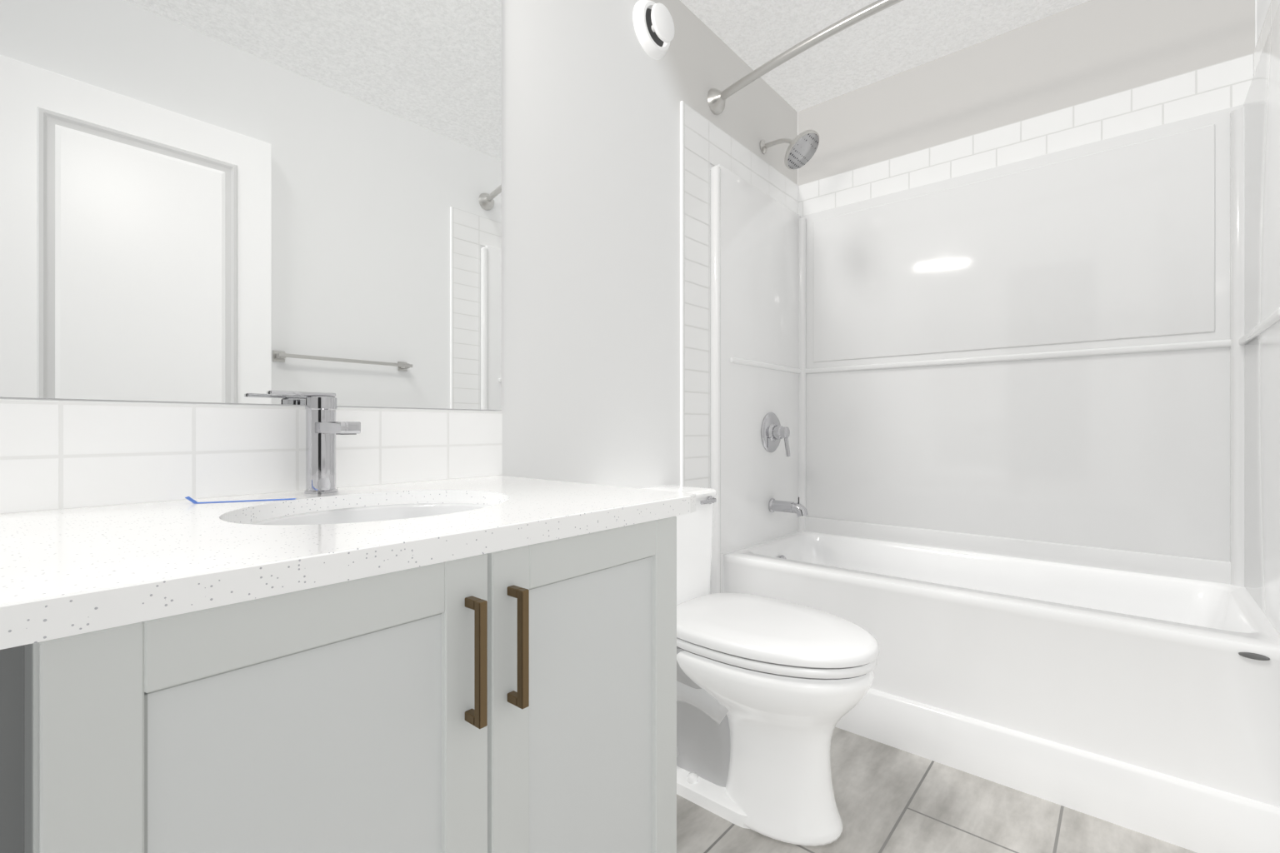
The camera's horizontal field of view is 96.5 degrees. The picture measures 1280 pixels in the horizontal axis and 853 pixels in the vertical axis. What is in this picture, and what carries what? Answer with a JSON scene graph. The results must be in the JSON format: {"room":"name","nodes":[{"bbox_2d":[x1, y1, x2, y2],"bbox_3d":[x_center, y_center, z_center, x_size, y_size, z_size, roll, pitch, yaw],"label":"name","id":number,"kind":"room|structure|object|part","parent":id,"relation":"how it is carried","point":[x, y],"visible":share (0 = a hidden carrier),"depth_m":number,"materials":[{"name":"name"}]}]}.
{"room":"bathroom","nodes":[
{"label":"bathroom","id":0,"kind":"room"},
{"bbox_2d":[0,0,797,488],"bbox_3d":[-0.150,-0.250,1.725,0.100,2.460,2.828,0,0,41],"label":"wall","id":1,"kind":"structure","parent":0,"point":[591,122],"depth_m":1.69,"materials":[{"name":"white paint"}]},
{"bbox_2d":[0,0,501,409],"bbox_3d":[-0.641,-0.590,1.068,0.006,1.100,0.912,0,0,41],"label":"mirror","id":2,"kind":"object","parent":1,"relation":"attached to","point":[202,201],"visible":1,"depth_m":1.01,"materials":[{"name":"clear glass"}]},
{"bbox_2d":[0,399,502,514],"bbox_3d":[-0.639,0.041,1.067,0.008,0.158,0.912,0,0,41],"label":"tile backsplash","id":3,"kind":"structure","parent":1,"relation":"attached to","point":[55,455],"depth_m":0.95,"materials":[{"name":"white tile"}]},
{"bbox_2d":[632,0,674,59],"bbox_3d":[0.059,-1.290,1.840,0.066,0.172,0.172,0,0,40],"label":"wall vent","id":4,"kind":"object","parent":1,"relation":"attached to","point":[653,24],"depth_m":1.82,"materials":[{"name":"white plastic"}]},
{"bbox_2d":[680,100,683,485],"bbox_3d":[0.146,-0.075,1.987,0.008,2.110,0.007,0,0,40],"label":"trim","id":5,"kind":"structure","parent":1,"relation":"attached to","point":[682,102],"depth_m":1.98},
{"bbox_2d":[683,145,709,488],"bbox_3d":[0.202,0.002,2.053,0.008,1.956,0.164,0,0,40],"label":"wall tile","id":6,"kind":"structure","parent":1,"relation":"attached to","point":[696,169],"depth_m":2.05,"materials":[{"name":"white tile"}]},
{"bbox_2d":[683,101,798,214],"bbox_3d":[0.446,-1.053,2.339,0.008,0.153,0.917,0,0,40],"label":"wall tiles","id":7,"kind":"structure","parent":1,"relation":"attached to","point":[702,137],"depth_m":2.25,"materials":[{"name":"white tile"}]},
{"bbox_2d":[707,0,903,114],"bbox_3d":[0.816,-1.220,1.639,1.502,0.092,0.166,0,0,41],"label":"rail","id":8,"kind":"object","parent":1,"relation":"attached to","point":[717,98],"visible":1,"depth_m":1.84,"materials":[{"name":"silver metal"}]},
{"bbox_2d":[680,0,1089,112],"bbox_3d":[0.451,-1.530,1.212,1.680,0.100,2.828,0,0,41],"label":"ceiling","id":9,"kind":"structure","parent":0,"point":[906,35],"depth_m":2.15,"materials":[{"name":"white paint"}]},
{"bbox_2d":[676,727,1196,852],"bbox_3d":[0.451,1.030,1.212,1.680,0.100,2.828,0,0,41],"label":"floor","id":10,"kind":"structure","parent":0,"point":[888,799],"depth_m":1.42,"materials":[{"name":"tile"}]},
{"bbox_2d":[0,390,695,852],"bbox_3d":[-0.408,0.459,0.863,0.624,1.042,0.902,0,0,41],"label":"vanity","id":11,"kind":"object","parent":10,"relation":"on","point":[481,664],"visible":1,"depth_m":0.61,"materials":[{"name":"white paint"}]},
{"bbox_3d":[-0.313,0.514,0.556,0.020,0.721,0.375,0,0,40],"label":"door","id":12,"kind":"part","parent":11,"relation":"part of","materials":[{"name":"white paint"}]},
{"bbox_2d":[144,613,441,852],"bbox_3d":[-0.312,0.514,0.555,0.001,0.608,0.262,0,0,40],"label":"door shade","id":13,"kind":"object","parent":11,"relation":"attached to","point":[330,742],"depth_m":0.55,"materials":[{"name":"grey paint"}]},
{"bbox_3d":[-0.316,0.514,0.558,0.009,0.611,0.265,0,0,40],"label":"door panel","id":14,"kind":"part","parent":11,"relation":"part of","materials":[{"name":"white paint"}]},
{"bbox_2d":[0,475,695,649],"bbox_3d":[-0.415,0.135,0.869,0.607,0.030,0.902,0,0,40],"label":"countertop","id":15,"kind":"structure","parent":11,"relation":"on","point":[64,572],"depth_m":0.61,"materials":[{"name":"stone"}]},
{"bbox_2d":[266,390,360,494],"bbox_3d":[-0.561,0.029,0.986,0.152,0.182,0.111,0,0,40],"label":"faucet","id":16,"kind":"object","parent":15,"relation":"on","point":[322,427],"depth_m":1.02,"materials":[{"name":"grey metal"}]},
{"bbox_2d":[246,503,490,524],"bbox_3d":[-0.400,0.223,0.886,0.346,0.159,0.422,0,0,40],"label":"sink","id":17,"kind":"object","parent":15,"relation":"in","point":[315,513],"depth_m":1.01,"materials":[{"name":"white ceramic"}]},
{"bbox_3d":[-0.190,0.272,0.662,0.031,0.144,0.011,0,0,40],"label":"handle","id":18,"kind":"part","parent":11,"relation":"part of","materials":[{"name":"brown metal"}]},
{"bbox_3d":[-0.151,0.272,0.708,0.031,0.144,0.011,0,0,40],"label":"handle","id":19,"kind":"part","parent":11,"relation":"part of","materials":[{"name":"brown metal"}]},
{"bbox_3d":[-0.066,0.514,0.846,0.020,0.721,0.375,0,0,40],"label":"door","id":20,"kind":"part","parent":11,"relation":"part of","materials":[{"name":"white paint"}]},
{"bbox_3d":[-0.068,0.514,0.848,0.009,0.611,0.265,0,0,40],"label":"door panel","id":21,"kind":"part","parent":11,"relation":"part of","materials":[{"name":"white paint"}]},
{"bbox_2d":[640,485,879,846],"bbox_3d":[0.256,0.587,1.543,0.744,0.787,0.388,0,0,41],"label":"toilet","id":22,"kind":"object","parent":10,"relation":"on","point":[764,685],"visible":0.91,"depth_m":1.38,"materials":[{"name":"white ceramic"}]},
{"bbox_3d":[0.054,0.203,1.716,0.214,0.019,0.370,0,0,40],"label":"tank lid","id":23,"kind":"part","parent":22,"relation":"part of","materials":[{"name":"white ceramic"}]},
{"bbox_3d":[0.052,0.390,1.717,0.203,0.353,0.356,0,0,40],"label":"tank","id":24,"kind":"part","parent":22,"relation":"part of","materials":[{"name":"white ceramic"}]},
{"bbox_3d":[0.201,0.224,1.717,0.022,0.026,0.083,0,0,40],"label":"lever","id":25,"kind":"part","parent":22,"relation":"part of","materials":[{"name":"silver metal"}]},
{"bbox_3d":[0.323,0.770,1.486,0.551,0.420,0.378,0,0,40],"label":"bowl","id":26,"kind":"part","parent":22,"relation":"part of","materials":[{"name":"white ceramic"}]},
{"bbox_3d":[0.332,0.547,1.478,0.535,0.020,0.380,0,0,40],"label":"seat","id":27,"kind":"part","parent":22,"relation":"part of","materials":[{"name":"white plastic"}]},
{"bbox_3d":[0.332,0.516,1.479,0.547,0.035,0.388,0,0,40],"label":"lid","id":28,"kind":"part","parent":22,"relation":"part of","materials":[{"name":"white plastic"}]},
{"bbox_2d":[710,3,1279,852],"bbox_3d":[1.058,-0.119,1.923,1.474,2.198,0.749,0,0,41],"label":"bathtub","id":29,"kind":"object","parent":10,"relation":"on","point":[1014,427],"visible":0.92,"depth_m":1.92,"materials":[{"name":"white plastic"}]},
{"bbox_3d":[0.621,0.331,2.377,0.162,0.081,0.060,0,0,40],"label":"spout","id":30,"kind":"part","parent":29,"relation":"part of","materials":[{"name":"silver metal"}]},
{"bbox_2d":[798,0,1254,185],"bbox_3d":[1.303,-1.305,2.209,1.472,0.349,0.004,0,0,40],"label":"wall","id":31,"kind":"structure","parent":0,"point":[1090,50],"depth_m":2.10,"materials":[{"name":"white paint"}]},
{"bbox_2d":[798,53,1253,216],"bbox_3d":[1.301,-1.053,2.207,1.463,0.154,0.007,0,0,40],"label":"wall tile","id":32,"kind":"structure","parent":31,"relation":"attached to","point":[1223,85],"depth_m":2.06,"materials":[{"name":"white tile"}]},
{"bbox_2d":[1256,0,1270,42],"bbox_3d":[1.052,-0.250,0.698,0.100,2.460,2.828,0,0,41],"label":"wall","id":33,"kind":"structure","parent":0,"point":[1262,6],"depth_m":1.67,"materials":[{"name":"grey paint"}]},
{"bbox_2d":[1253,0,1279,75],"bbox_3d":[1.565,-1.053,1.384,0.008,0.153,0.917,0,0,40],"label":"wall tiles","id":34,"kind":"structure","parent":33,"relation":"attached to","point":[1274,4],"depth_m":1.58,"materials":[{"name":"white tile"}]}
]}

